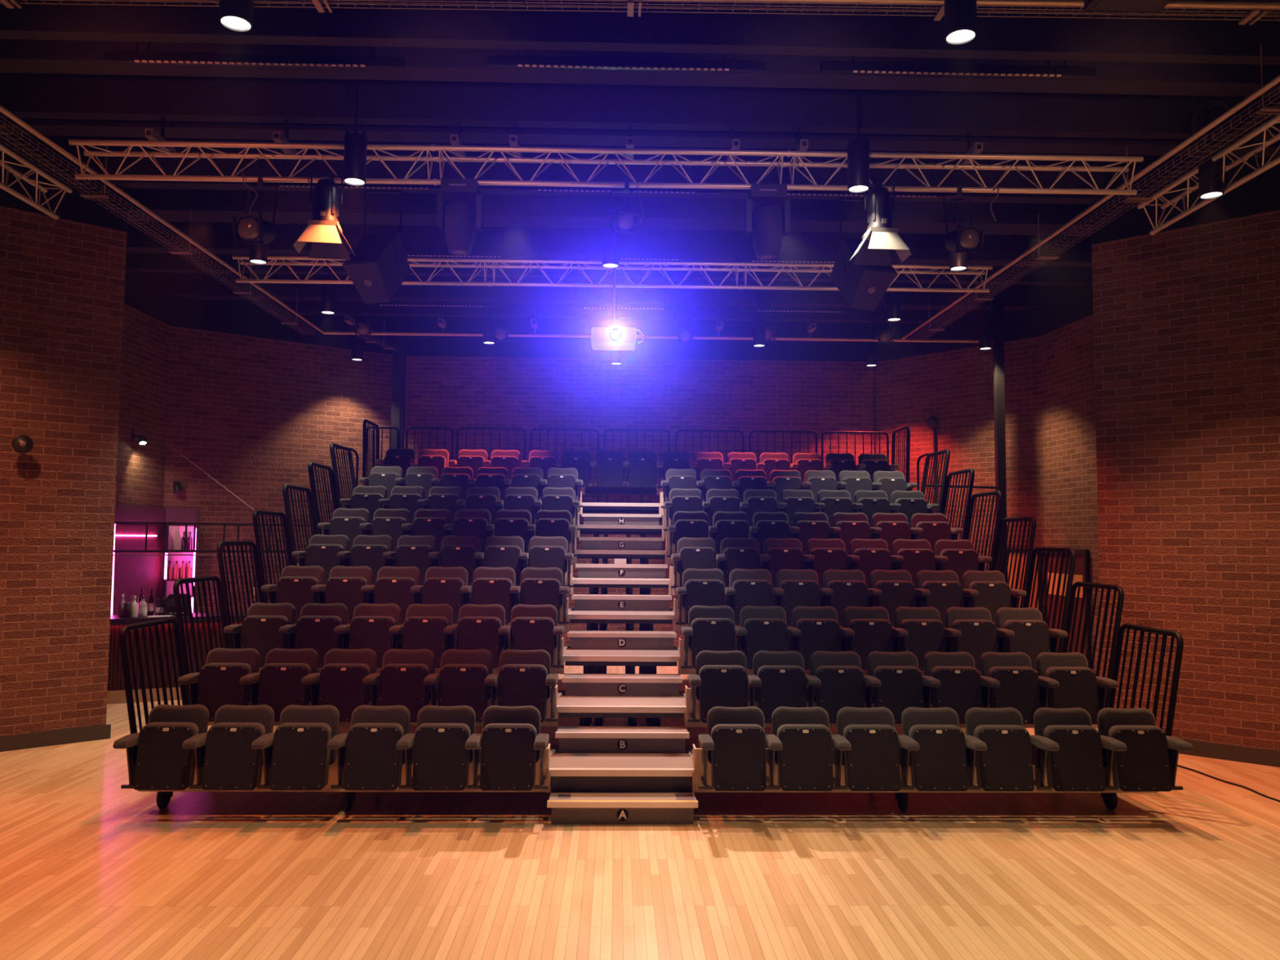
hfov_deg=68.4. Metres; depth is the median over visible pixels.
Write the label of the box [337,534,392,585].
seat
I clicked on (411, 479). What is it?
seat cushion
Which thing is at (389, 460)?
seat cushion
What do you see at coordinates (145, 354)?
wall
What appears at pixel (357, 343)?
spotlight
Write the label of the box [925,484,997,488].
handrail
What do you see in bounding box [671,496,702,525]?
seat cushion
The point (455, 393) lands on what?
wall
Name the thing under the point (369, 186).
air diffuser
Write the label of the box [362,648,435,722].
seat
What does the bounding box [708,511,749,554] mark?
seat
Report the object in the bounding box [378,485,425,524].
seat
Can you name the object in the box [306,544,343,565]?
seat cushion
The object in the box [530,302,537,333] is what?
tube
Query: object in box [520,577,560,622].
seat cushion
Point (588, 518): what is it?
step
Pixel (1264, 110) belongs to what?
cable tray
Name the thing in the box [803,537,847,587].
seat
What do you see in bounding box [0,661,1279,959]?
floor
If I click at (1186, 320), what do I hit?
wall
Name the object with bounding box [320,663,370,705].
seat cushion
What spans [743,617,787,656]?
seat cushion
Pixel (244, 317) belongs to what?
trim
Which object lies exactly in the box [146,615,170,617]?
paper sheet
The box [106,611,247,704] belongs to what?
bar counter
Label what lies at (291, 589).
seat cushion
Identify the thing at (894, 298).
pendant light
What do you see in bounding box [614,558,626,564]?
notice
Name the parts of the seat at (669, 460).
armrest, backrest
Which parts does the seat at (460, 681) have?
armrest, backrest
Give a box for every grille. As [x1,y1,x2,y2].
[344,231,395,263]
[844,238,895,271]
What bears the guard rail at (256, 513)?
attached to the platform at (588, 617)
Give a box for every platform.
[137,743,1157,811]
[208,684,1097,728]
[258,637,1036,726]
[268,598,946,726]
[297,563,716,723]
[493,512,709,674]
[502,491,740,674]
[527,537,716,674]
[546,473,697,674]
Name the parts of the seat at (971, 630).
armrest, backrest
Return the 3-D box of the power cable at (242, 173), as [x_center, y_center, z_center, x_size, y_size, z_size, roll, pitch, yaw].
[-3.525,-2.560,8.435,0.072,0.487,0.323,4,-5,-44]
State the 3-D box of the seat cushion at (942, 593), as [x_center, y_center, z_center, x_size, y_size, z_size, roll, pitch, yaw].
[3.285,1.334,10.197,0.424,0.472,0.158,1,-4,-1]
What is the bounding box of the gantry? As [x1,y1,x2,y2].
[113,521,310,564]
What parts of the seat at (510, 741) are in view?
armrest, backrest, armrest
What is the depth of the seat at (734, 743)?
7.33 m
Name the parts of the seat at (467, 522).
armrest, backrest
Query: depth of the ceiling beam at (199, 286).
15.43 m
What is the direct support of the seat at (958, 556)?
attached to the platform at (591, 583)
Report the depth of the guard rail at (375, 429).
15.23 m
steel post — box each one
[390,321,407,448]
[992,302,1008,583]
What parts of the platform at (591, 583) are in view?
plate, leg, leg, leg, leg, plate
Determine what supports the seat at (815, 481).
attached to the platform at (642, 508)
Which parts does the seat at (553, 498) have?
armrest, backrest, armrest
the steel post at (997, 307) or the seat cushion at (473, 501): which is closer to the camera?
the seat cushion at (473, 501)
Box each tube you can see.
[111,524,115,614]
[115,534,156,536]
[144,116,176,151]
[164,552,167,578]
[191,597,193,611]
[192,528,196,584]
[272,119,297,159]
[344,300,355,331]
[437,306,446,332]
[450,122,466,162]
[509,123,522,163]
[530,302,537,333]
[626,125,634,159]
[715,305,723,335]
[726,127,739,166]
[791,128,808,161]
[807,311,816,337]
[958,131,982,164]
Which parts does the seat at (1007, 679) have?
armrest, backrest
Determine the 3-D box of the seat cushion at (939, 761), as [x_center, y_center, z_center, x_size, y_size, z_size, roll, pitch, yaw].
[2.347,2.179,7.414,0.424,0.472,0.158,1,-4,-1]
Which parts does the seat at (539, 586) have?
armrest, backrest, armrest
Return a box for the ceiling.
[1084,0,1171,12]
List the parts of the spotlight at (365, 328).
colour frame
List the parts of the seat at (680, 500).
armrest, backrest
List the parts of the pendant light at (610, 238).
stem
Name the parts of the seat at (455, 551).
armrest, backrest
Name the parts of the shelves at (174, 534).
post, panel, post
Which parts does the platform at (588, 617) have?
plate, leg, leg, leg, leg, plate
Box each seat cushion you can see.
[142,722,198,787]
[200,662,251,705]
[208,722,265,787]
[244,615,288,648]
[261,662,311,706]
[275,722,331,787]
[278,576,319,603]
[297,615,342,648]
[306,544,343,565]
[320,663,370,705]
[326,577,367,603]
[333,516,364,534]
[347,722,404,786]
[351,544,388,566]
[351,616,395,648]
[352,493,383,508]
[371,472,399,485]
[371,516,406,535]
[373,577,415,604]
[377,663,429,706]
[383,454,412,466]
[388,493,421,508]
[394,544,432,567]
[402,616,448,651]
[404,472,435,486]
[412,517,447,536]
[412,723,470,787]
[417,455,445,467]
[422,577,464,606]
[426,493,459,511]
[437,663,488,710]
[439,545,477,568]
[440,473,470,488]
[453,517,488,539]
[456,616,502,666]
[457,455,484,466]
[465,493,497,514]
[471,577,512,622]
[475,473,506,497]
[480,723,536,787]
[484,545,521,586]
[490,456,518,466]
[494,518,528,552]
[497,664,547,719]
[503,494,535,524]
[510,617,554,666]
[511,474,541,500]
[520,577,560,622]
[528,456,556,467]
[528,546,565,586]
[535,518,569,552]
[542,494,573,524]
[546,474,576,500]
[562,456,589,485]
[595,457,623,485]
[628,457,656,487]
[662,457,689,479]
[667,475,696,501]
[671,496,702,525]
[675,519,708,553]
[679,546,715,586]
[684,579,724,622]
[691,617,735,666]
[696,457,723,488]
[698,665,747,719]
[702,475,732,502]
[708,496,739,526]
[711,724,766,786]
[715,520,749,554]
[723,546,759,587]
[728,457,756,471]
[732,579,772,613]
[737,475,767,491]
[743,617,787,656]
[746,496,777,515]
[755,520,789,540]
[756,665,806,708]
[762,458,790,471]
[766,547,804,570]
[772,476,802,490]
[777,724,833,787]
[780,579,820,608]
[783,497,814,512]
[795,458,822,470]
[795,520,830,538]
[795,618,840,652]
[807,476,836,489]
[810,547,847,569]
[815,665,864,706]
[820,497,851,512]
[827,580,866,606]
[828,459,854,470]
[835,520,870,538]
[842,477,871,489]
[843,724,897,788]
[848,618,891,651]
[853,548,890,569]
[857,497,887,512]
[862,459,887,470]
[872,666,920,707]
[875,520,907,538]
[875,580,914,606]
[876,477,904,490]
[895,497,925,513]
[897,548,932,569]
[899,618,943,651]
[908,724,964,788]
[915,521,948,539]
[921,581,961,607]
[930,666,978,707]
[940,548,974,570]
[951,619,995,652]
[968,581,1008,607]
[973,724,1028,788]
[987,666,1036,708]
[1003,619,1046,652]
[1043,724,1098,788]
[1044,666,1092,707]
[1108,724,1164,788]
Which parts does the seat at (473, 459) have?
armrest, backrest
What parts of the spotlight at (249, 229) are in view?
colour frame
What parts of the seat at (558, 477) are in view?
armrest, backrest, armrest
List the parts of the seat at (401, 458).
armrest, backrest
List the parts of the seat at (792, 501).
armrest, backrest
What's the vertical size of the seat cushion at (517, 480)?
0.472 m
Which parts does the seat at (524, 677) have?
armrest, backrest, armrest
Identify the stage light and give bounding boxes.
[436,177,484,255]
[744,183,790,260]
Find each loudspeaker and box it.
[342,190,410,303]
[830,197,897,311]
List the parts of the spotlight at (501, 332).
colour frame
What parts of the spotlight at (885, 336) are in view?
colour frame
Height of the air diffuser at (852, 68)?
0.593 m
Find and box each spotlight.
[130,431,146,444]
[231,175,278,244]
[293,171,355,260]
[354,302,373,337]
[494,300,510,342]
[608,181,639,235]
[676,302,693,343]
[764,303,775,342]
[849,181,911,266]
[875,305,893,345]
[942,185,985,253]
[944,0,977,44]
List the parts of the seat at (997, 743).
armrest, backrest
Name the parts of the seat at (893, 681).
armrest, backrest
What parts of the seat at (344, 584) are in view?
armrest, backrest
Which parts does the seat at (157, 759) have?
armrest, backrest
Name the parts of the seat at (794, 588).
armrest, backrest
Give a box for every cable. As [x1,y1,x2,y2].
[242,173,257,213]
[636,185,643,222]
[990,184,999,222]
[1177,764,1279,802]
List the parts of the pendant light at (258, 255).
stem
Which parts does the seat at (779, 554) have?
armrest, backrest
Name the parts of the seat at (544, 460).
armrest, backrest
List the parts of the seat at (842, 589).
armrest, backrest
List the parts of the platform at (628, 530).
plate, leg, leg, leg, leg, plate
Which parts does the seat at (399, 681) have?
armrest, backrest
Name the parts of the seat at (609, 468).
armrest, backrest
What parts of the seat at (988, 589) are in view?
armrest, backrest, armrest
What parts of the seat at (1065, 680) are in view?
armrest, backrest, armrest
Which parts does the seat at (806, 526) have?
armrest, backrest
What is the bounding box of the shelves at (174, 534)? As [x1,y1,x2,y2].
[161,525,198,613]
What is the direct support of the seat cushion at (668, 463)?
on the seat at (669, 460)
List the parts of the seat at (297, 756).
armrest, backrest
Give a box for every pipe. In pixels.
[0,104,324,333]
[323,330,992,342]
[664,0,1279,8]
[901,74,1279,339]
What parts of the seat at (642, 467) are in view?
armrest, backrest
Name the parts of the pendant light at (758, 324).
stem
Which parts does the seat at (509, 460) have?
armrest, backrest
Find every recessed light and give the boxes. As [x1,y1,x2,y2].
[218,0,253,31]
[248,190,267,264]
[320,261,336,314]
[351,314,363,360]
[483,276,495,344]
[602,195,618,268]
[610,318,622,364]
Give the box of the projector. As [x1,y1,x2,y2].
[591,222,644,351]
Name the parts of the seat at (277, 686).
armrest, backrest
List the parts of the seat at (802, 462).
armrest, backrest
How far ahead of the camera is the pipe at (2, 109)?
9.64 m
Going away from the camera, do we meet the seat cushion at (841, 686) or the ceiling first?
the ceiling
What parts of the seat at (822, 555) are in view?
armrest, backrest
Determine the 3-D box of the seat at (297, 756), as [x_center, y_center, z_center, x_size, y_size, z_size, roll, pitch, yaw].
[-2.666,2.082,7.303,0.545,0.602,0.465,1,-4,-1]
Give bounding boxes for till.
[164,592,191,615]
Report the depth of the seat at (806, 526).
11.98 m
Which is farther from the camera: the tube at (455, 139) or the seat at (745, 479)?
the seat at (745, 479)
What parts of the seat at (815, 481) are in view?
armrest, backrest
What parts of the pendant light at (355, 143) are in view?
stem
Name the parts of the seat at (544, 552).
armrest, backrest, armrest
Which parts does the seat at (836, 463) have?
armrest, backrest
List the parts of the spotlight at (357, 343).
stem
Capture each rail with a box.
[113,554,284,555]
[119,617,187,733]
[173,575,229,705]
[216,541,263,648]
[252,510,292,603]
[282,484,316,565]
[307,462,337,534]
[329,443,356,508]
[362,419,379,477]
[366,426,399,459]
[405,426,453,466]
[456,426,525,467]
[529,427,599,483]
[603,428,670,484]
[675,429,744,462]
[748,430,817,463]
[821,431,888,464]
[891,425,910,483]
[916,453,930,490]
[920,448,950,513]
[941,468,974,539]
[964,490,1003,570]
[992,516,1036,608]
[1024,546,1075,653]
[1062,581,1124,707]
[1109,622,1183,736]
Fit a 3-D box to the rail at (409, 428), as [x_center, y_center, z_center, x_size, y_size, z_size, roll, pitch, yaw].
[-3.539,-0.403,15.795,0.802,0.984,0.038,1,-4,-1]
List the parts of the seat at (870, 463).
armrest, backrest, armrest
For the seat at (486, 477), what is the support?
attached to the platform at (642, 508)
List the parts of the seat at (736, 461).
armrest, backrest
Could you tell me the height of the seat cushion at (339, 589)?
0.472 m
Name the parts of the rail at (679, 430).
frame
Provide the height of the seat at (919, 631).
0.602 m
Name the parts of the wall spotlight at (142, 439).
arm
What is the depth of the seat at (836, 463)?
14.77 m
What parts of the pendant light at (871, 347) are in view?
stem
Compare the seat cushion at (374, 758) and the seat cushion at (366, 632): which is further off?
the seat cushion at (366, 632)
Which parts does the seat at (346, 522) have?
armrest, backrest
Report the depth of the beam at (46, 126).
9.18 m
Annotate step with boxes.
[546,791,697,824]
[555,725,689,753]
[561,673,682,696]
[567,630,676,649]
[571,594,671,611]
[575,563,667,578]
[578,537,664,550]
[581,513,661,524]
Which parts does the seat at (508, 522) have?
armrest, backrest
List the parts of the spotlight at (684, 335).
colour frame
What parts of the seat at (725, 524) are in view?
armrest, backrest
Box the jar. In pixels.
[123,602,131,617]
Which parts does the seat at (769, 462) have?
armrest, backrest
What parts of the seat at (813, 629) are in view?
armrest, backrest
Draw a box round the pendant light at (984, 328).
[978,284,991,350]
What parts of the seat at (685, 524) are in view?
armrest, backrest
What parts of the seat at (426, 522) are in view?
armrest, backrest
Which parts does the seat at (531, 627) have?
armrest, backrest, armrest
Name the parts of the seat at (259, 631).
armrest, backrest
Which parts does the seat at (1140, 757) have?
armrest, backrest, armrest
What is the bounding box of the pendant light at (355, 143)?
[342,79,367,186]
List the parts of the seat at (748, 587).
armrest, backrest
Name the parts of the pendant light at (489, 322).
stem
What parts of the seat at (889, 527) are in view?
armrest, backrest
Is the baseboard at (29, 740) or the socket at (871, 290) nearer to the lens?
the baseboard at (29, 740)
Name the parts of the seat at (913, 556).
armrest, backrest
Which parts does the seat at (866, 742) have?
armrest, backrest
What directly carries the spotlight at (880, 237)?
hanging from the lighting truss at (207, 144)
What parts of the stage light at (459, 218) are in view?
yoke arm, yoke arm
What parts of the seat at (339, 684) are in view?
armrest, backrest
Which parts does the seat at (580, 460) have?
armrest, backrest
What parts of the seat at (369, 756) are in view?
armrest, backrest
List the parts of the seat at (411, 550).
armrest, backrest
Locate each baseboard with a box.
[0,724,111,751]
[1178,738,1279,767]
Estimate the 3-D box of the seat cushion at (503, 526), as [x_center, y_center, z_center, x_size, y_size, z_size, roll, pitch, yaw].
[-1.626,0.719,11.919,0.424,0.472,0.158,1,-4,-1]
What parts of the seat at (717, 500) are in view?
armrest, backrest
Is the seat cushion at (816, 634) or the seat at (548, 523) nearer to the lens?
the seat cushion at (816, 634)
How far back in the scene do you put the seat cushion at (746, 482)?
13.80 m
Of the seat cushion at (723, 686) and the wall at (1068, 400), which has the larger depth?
the wall at (1068, 400)
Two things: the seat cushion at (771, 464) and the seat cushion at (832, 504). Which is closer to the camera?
the seat cushion at (832, 504)
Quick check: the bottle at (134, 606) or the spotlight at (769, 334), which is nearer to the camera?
the bottle at (134, 606)
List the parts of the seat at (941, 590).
armrest, backrest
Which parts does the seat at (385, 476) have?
armrest, backrest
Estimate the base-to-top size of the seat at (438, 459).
0.602 m
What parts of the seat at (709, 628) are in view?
armrest, backrest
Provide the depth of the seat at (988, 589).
10.17 m
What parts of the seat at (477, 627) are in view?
armrest, backrest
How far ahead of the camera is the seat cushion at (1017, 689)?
8.31 m
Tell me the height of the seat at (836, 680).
0.602 m
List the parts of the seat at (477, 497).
armrest, backrest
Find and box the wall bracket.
[173,480,181,493]
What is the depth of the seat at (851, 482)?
13.85 m
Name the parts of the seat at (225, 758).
armrest, backrest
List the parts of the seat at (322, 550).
armrest, backrest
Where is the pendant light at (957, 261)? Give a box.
[949,198,967,271]
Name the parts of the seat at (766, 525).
armrest, backrest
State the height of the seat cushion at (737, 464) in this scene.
0.472 m
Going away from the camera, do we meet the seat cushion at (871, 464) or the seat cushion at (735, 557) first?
the seat cushion at (735, 557)
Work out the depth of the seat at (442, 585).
10.03 m
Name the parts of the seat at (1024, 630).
armrest, backrest, armrest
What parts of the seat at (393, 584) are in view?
armrest, backrest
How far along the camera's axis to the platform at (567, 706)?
8.51 m
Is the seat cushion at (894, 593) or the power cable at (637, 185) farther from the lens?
the seat cushion at (894, 593)
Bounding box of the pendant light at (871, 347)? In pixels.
[866,320,876,366]
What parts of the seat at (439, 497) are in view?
armrest, backrest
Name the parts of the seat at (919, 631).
armrest, backrest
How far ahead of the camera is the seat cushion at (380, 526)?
11.84 m
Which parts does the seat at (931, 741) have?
armrest, backrest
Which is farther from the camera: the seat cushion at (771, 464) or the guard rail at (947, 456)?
the seat cushion at (771, 464)
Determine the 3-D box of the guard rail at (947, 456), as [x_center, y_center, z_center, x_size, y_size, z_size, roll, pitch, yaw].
[4.219,0.145,13.748,0.336,1.128,0.970,1,-4,-1]
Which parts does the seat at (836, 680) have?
armrest, backrest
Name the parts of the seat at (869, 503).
armrest, backrest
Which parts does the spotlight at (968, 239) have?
colour frame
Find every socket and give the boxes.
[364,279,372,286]
[867,286,875,293]
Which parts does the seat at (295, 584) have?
armrest, backrest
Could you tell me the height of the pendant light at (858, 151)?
1.320 m
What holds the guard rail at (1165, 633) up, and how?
attached to the platform at (569, 771)
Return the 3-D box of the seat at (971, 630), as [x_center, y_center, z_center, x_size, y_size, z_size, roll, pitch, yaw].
[3.263,1.569,9.286,0.545,0.602,0.465,1,-4,-1]
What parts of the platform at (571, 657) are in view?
plate, leg, leg, leg, leg, plate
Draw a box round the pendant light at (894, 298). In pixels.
[886,262,901,321]
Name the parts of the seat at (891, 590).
armrest, backrest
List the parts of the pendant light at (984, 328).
stem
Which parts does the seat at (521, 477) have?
armrest, backrest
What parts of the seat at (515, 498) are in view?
armrest, backrest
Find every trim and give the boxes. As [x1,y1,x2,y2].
[124,270,171,325]
[125,253,1088,285]
[170,295,402,354]
[284,300,958,324]
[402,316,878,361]
[878,306,1039,361]
[1039,266,1093,336]
[1090,154,1279,244]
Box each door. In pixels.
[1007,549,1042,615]
[1043,549,1091,668]
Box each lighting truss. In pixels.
[0,0,1279,25]
[0,142,72,219]
[68,139,1143,195]
[232,255,992,292]
[1137,114,1279,235]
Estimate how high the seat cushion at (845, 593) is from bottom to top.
0.472 m
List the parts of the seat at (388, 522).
armrest, backrest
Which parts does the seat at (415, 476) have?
armrest, backrest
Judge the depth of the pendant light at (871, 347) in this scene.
16.58 m
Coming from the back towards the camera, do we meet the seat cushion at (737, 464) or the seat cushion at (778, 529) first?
the seat cushion at (737, 464)
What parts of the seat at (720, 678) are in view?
armrest, backrest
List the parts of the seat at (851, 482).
armrest, backrest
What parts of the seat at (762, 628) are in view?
armrest, backrest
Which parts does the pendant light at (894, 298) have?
stem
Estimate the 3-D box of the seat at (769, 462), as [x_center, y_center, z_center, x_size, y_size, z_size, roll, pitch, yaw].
[2.099,-0.150,14.778,0.545,0.602,0.465,1,-4,-1]
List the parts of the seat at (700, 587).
armrest, backrest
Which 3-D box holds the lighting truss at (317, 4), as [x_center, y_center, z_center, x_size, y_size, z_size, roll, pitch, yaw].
[-0.059,-3.282,6.060,10.010,0.528,0.164,0,-4,-1]
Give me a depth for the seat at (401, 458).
14.60 m
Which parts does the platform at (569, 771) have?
plate, plate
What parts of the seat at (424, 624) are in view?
armrest, backrest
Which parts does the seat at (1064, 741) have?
armrest, backrest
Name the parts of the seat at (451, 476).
armrest, backrest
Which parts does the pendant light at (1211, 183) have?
stem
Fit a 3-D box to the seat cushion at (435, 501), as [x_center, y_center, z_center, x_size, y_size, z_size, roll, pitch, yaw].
[-2.681,0.424,12.813,0.424,0.472,0.158,1,-4,-1]
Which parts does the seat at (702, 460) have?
armrest, backrest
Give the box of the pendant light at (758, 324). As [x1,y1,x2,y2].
[753,280,764,346]
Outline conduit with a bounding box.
[873,366,875,453]
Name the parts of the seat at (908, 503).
armrest, backrest, armrest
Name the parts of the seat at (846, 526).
armrest, backrest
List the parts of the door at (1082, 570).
panel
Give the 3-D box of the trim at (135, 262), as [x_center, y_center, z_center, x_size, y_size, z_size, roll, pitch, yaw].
[-0.251,-3.281,14.058,16.000,0.520,0.150,1,-4,-1]
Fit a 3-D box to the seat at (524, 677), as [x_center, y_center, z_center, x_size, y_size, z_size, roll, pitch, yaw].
[-1.030,1.813,8.262,0.628,0.602,0.465,1,-4,-1]
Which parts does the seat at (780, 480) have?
armrest, backrest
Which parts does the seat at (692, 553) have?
armrest, backrest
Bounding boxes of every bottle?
[118,594,125,617]
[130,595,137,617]
[137,588,142,615]
[137,595,147,617]
[147,588,154,615]
[155,597,160,615]
[160,597,164,615]
[166,560,172,580]
[173,560,178,579]
[179,560,185,578]
[181,531,185,550]
[186,531,192,550]
[186,560,191,577]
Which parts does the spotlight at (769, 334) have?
colour frame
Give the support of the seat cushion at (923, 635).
on the seat at (919, 631)
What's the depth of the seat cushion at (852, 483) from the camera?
13.84 m
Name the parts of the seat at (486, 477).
armrest, backrest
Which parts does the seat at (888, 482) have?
armrest, backrest, armrest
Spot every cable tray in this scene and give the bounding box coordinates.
[0,115,315,334]
[911,42,1279,341]
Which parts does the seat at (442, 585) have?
armrest, backrest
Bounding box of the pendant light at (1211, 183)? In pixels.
[1197,96,1223,199]
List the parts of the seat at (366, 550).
armrest, backrest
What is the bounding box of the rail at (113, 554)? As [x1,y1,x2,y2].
[113,554,284,555]
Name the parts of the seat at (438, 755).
armrest, backrest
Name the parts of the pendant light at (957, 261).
stem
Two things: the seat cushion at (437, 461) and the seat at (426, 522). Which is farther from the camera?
the seat cushion at (437, 461)
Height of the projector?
1.575 m
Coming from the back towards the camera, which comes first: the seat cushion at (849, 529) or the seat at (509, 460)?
the seat at (509, 460)
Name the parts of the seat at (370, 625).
armrest, backrest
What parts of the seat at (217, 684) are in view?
armrest, backrest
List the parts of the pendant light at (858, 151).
stem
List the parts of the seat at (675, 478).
armrest, backrest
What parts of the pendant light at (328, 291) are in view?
stem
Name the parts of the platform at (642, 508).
plate, leg, leg, leg, leg, plate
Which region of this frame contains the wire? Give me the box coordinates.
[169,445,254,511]
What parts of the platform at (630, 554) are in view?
plate, leg, leg, leg, leg, plate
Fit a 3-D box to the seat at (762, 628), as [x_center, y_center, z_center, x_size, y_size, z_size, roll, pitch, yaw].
[1.192,1.549,9.236,0.545,0.602,0.465,1,-4,-1]
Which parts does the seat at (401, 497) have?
armrest, backrest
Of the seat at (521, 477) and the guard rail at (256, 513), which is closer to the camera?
the guard rail at (256, 513)
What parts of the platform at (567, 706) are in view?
plate, leg, leg, leg, leg, plate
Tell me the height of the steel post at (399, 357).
6.100 m
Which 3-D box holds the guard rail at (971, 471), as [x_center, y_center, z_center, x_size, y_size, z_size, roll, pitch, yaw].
[4.238,0.430,12.828,0.336,1.128,0.970,1,-4,-1]
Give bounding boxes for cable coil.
[1191,99,1242,154]
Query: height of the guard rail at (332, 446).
1.128 m
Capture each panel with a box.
[112,524,163,614]
[115,503,164,524]
[164,506,199,525]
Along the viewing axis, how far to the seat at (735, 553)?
11.04 m
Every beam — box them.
[0,0,1279,65]
[0,39,1279,97]
[0,72,1279,141]
[0,117,1279,157]
[0,134,128,231]
[102,136,1104,204]
[126,221,1092,266]
[127,188,1091,235]
[170,272,1039,311]
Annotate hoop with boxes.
[337,447,359,486]
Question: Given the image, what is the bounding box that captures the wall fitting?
[926,416,937,511]
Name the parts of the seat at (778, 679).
armrest, backrest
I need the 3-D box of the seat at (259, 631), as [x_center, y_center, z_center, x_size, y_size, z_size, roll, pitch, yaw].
[-3.679,1.504,9.118,0.545,0.602,0.465,1,-4,-1]
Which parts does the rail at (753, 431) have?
frame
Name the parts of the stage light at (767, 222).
yoke arm, yoke arm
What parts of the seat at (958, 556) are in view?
armrest, backrest, armrest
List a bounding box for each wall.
[0,205,127,736]
[115,303,170,525]
[160,325,392,613]
[404,355,879,646]
[878,336,1044,618]
[1040,314,1101,676]
[1091,209,1279,751]
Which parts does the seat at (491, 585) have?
armrest, backrest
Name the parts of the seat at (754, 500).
armrest, backrest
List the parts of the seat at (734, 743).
armrest, backrest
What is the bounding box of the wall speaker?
[11,434,33,453]
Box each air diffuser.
[102,41,405,69]
[251,142,440,190]
[364,276,502,307]
[404,226,522,257]
[486,49,765,72]
[515,144,720,194]
[568,278,681,310]
[589,229,701,261]
[733,233,836,263]
[742,282,861,312]
[786,148,964,198]
[822,56,1096,79]
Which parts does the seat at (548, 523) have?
armrest, backrest, armrest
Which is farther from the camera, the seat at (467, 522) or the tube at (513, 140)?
the seat at (467, 522)
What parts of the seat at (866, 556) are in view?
armrest, backrest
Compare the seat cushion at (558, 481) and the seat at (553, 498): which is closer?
the seat at (553, 498)
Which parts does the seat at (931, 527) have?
armrest, backrest, armrest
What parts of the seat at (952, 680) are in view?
armrest, backrest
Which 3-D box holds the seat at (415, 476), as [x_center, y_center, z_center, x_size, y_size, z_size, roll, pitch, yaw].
[-3.259,0.085,13.729,0.545,0.602,0.465,1,-4,-1]
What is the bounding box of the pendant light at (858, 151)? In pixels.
[847,88,869,193]
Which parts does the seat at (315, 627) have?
armrest, backrest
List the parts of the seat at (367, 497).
armrest, backrest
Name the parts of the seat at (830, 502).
armrest, backrest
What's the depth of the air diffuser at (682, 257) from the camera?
12.83 m
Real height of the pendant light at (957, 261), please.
0.800 m
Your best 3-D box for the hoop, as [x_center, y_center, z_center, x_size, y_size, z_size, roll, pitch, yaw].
[-4.389,-0.076,14.667,0.695,0.859,0.187,2,-4,-25]
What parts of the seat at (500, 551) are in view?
armrest, backrest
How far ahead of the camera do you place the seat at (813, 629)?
9.20 m
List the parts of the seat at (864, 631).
armrest, backrest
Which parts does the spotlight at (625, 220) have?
colour frame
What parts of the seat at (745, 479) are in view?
armrest, backrest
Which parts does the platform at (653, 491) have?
leg, leg, leg, leg, plate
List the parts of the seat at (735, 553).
armrest, backrest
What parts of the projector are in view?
casing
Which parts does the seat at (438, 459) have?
armrest, backrest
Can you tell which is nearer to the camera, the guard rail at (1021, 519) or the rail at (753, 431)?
the guard rail at (1021, 519)
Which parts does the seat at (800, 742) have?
armrest, backrest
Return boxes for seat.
[112,704,208,790]
[177,648,260,721]
[182,704,274,790]
[223,602,295,666]
[239,648,318,721]
[251,704,339,790]
[260,565,324,622]
[279,603,348,667]
[291,534,349,584]
[301,648,377,722]
[311,565,372,622]
[317,507,369,551]
[326,705,410,790]
[333,603,400,667]
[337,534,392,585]
[339,485,387,523]
[358,466,402,499]
[359,508,410,551]
[360,565,420,623]
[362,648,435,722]
[374,448,415,479]
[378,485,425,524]
[382,534,436,585]
[388,603,453,667]
[395,466,438,500]
[395,705,475,790]
[401,508,450,552]
[408,448,448,479]
[410,566,467,623]
[417,485,462,524]
[423,648,493,722]
[428,535,480,586]
[431,466,473,500]
[443,509,491,552]
[444,604,505,668]
[448,448,487,479]
[456,486,500,524]
[460,566,515,623]
[465,705,549,791]
[467,466,508,500]
[473,535,524,586]
[482,449,520,486]
[484,648,558,722]
[485,509,531,552]
[495,486,537,524]
[498,604,564,668]
[503,466,542,500]
[509,567,569,624]
[519,536,573,587]
[521,449,558,486]
[527,509,577,556]
[533,487,580,530]
[539,467,582,508]
[555,450,591,487]
[589,450,624,488]
[622,451,657,488]
[656,451,690,488]
[660,468,697,508]
[663,488,702,531]
[666,511,708,557]
[671,537,715,588]
[675,568,724,625]
[680,604,735,668]
[688,650,747,723]
[689,451,723,488]
[696,468,732,502]
[697,706,766,791]
[702,488,739,526]
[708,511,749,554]
[715,537,759,587]
[723,452,756,487]
[724,568,772,625]
[731,469,767,502]
[734,605,787,669]
[739,488,777,527]
[747,650,806,723]
[748,511,789,555]
[756,452,790,482]
[759,537,804,587]
[765,706,833,791]
[766,469,802,502]
[772,568,820,625]
[777,488,814,527]
[786,605,840,669]
[789,511,830,555]
[790,453,822,482]
[801,470,836,503]
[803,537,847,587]
[805,650,865,723]
[814,489,852,527]
[819,568,868,626]
[822,453,856,483]
[829,512,870,555]
[831,706,901,791]
[836,470,871,503]
[840,606,893,670]
[847,538,891,588]
[852,489,889,527]
[856,453,898,483]
[863,651,924,724]
[867,569,915,626]
[870,512,911,555]
[871,471,917,503]
[889,490,938,528]
[890,538,935,588]
[892,606,946,670]
[897,706,968,791]
[910,512,963,555]
[915,569,964,626]
[922,651,982,724]
[934,539,992,589]
[944,606,998,670]
[962,570,1026,626]
[964,706,1034,791]
[979,651,1040,724]
[995,607,1067,671]
[1030,707,1105,791]
[1035,652,1118,724]
[1097,707,1193,791]

